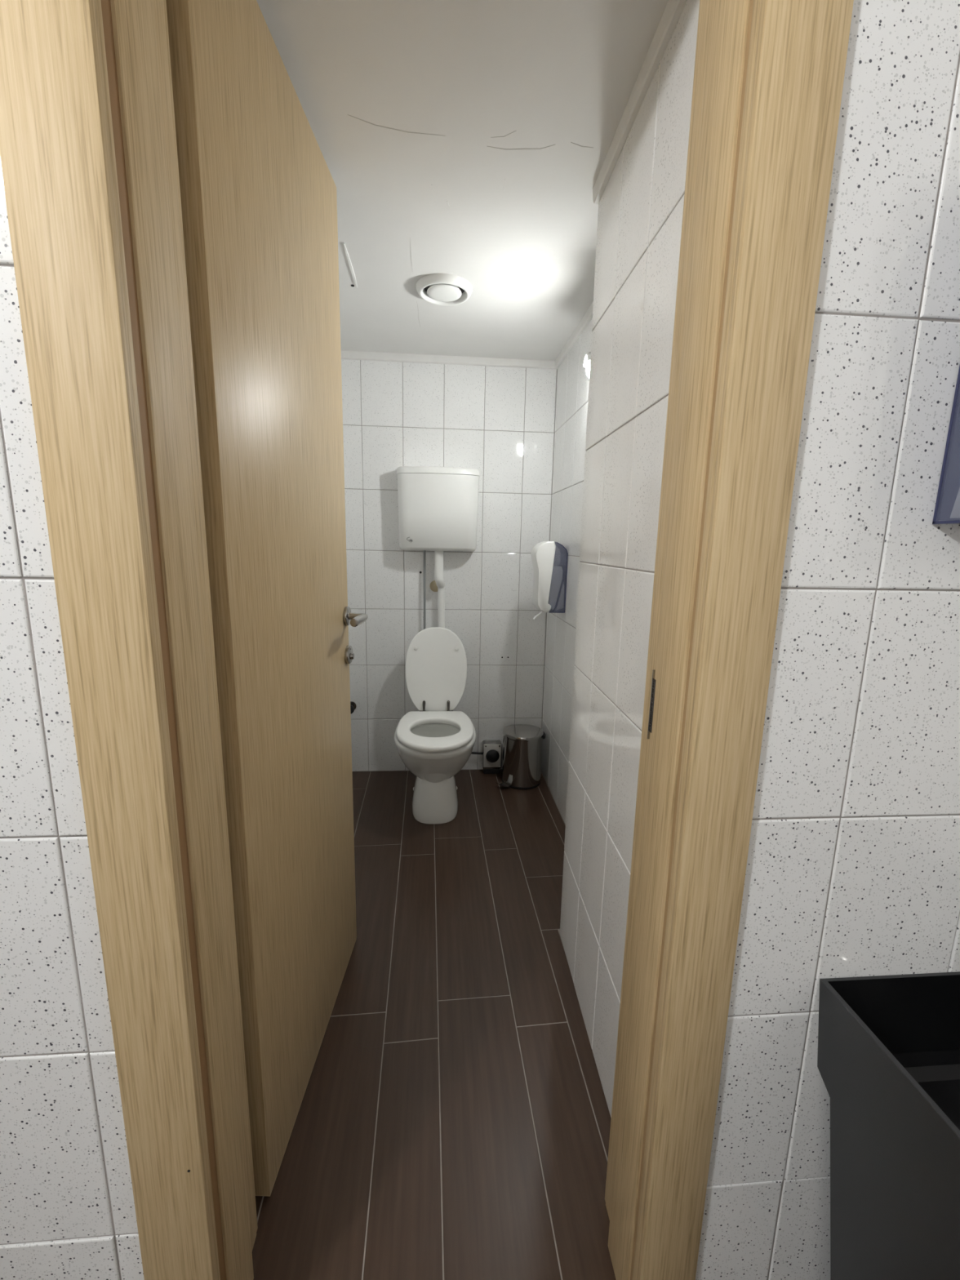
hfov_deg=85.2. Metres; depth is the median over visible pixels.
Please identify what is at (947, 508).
paper towel dispenser
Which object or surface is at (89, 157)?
door frame
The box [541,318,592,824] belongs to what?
wall
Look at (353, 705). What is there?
valve
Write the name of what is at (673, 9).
trim
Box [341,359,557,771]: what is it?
wall
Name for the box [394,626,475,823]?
toilet
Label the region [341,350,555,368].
trim
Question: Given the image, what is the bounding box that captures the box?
[471,740,502,773]
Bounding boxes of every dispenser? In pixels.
[530,541,568,619]
[932,365,959,524]
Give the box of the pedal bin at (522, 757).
[496,724,546,790]
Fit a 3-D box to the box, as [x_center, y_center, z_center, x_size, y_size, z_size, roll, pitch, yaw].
[-0.031,0.634,2.855,0.296,0.201,0.087,0,11,-5]
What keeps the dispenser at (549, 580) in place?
attached to the wall at (572, 379)
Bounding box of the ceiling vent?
[416,273,472,306]
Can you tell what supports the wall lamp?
attached to the wall at (572, 379)
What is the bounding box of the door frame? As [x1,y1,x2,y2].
[0,0,853,1279]
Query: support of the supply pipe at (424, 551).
attached to the wall at (499, 422)
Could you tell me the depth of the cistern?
2.52 m
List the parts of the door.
lever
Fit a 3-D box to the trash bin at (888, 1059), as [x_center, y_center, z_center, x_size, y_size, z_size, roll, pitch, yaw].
[0.703,0.833,0.608,0.440,0.656,0.406,0,11,-5]
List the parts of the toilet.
hinge arm, seat, bowl, lid, hinge arm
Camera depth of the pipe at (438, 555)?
2.65 m
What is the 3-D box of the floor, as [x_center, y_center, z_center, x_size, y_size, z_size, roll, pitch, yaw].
[0.003,1.158,0.828,2.950,0.090,4.499,0,11,-5]
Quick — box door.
[165,0,368,1196]
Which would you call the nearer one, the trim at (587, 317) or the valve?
the trim at (587, 317)
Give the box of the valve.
[350,701,356,713]
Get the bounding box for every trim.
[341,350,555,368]
[555,301,593,368]
[592,0,686,204]
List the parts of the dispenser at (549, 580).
frame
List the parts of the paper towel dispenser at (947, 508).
plate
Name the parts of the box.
plate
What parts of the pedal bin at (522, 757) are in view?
bin lid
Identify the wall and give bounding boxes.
[0,0,959,1279]
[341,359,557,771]
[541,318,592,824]
[560,0,699,1118]
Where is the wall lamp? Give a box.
[583,351,591,377]
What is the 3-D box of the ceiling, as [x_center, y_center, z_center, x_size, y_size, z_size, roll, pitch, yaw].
[-0.135,-1.234,1.600,1.419,0.084,2.090,0,11,-5]
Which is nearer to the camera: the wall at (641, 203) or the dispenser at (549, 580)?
the wall at (641, 203)
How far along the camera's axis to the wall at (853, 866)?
0.64 m
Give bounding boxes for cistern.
[396,466,479,551]
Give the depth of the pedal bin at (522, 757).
2.68 m
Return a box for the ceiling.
[256,0,668,360]
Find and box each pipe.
[423,550,426,629]
[434,551,444,627]
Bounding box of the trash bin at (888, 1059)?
[817,971,959,1279]
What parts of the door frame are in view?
casing, casing, strike plate, strike plate, casing, casing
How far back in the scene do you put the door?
0.95 m
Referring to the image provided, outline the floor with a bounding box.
[252,768,616,1279]
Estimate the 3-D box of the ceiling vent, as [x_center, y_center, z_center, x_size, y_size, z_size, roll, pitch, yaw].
[-0.126,-1.227,1.838,0.198,0.025,0.198,0,11,-5]
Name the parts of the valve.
valve handle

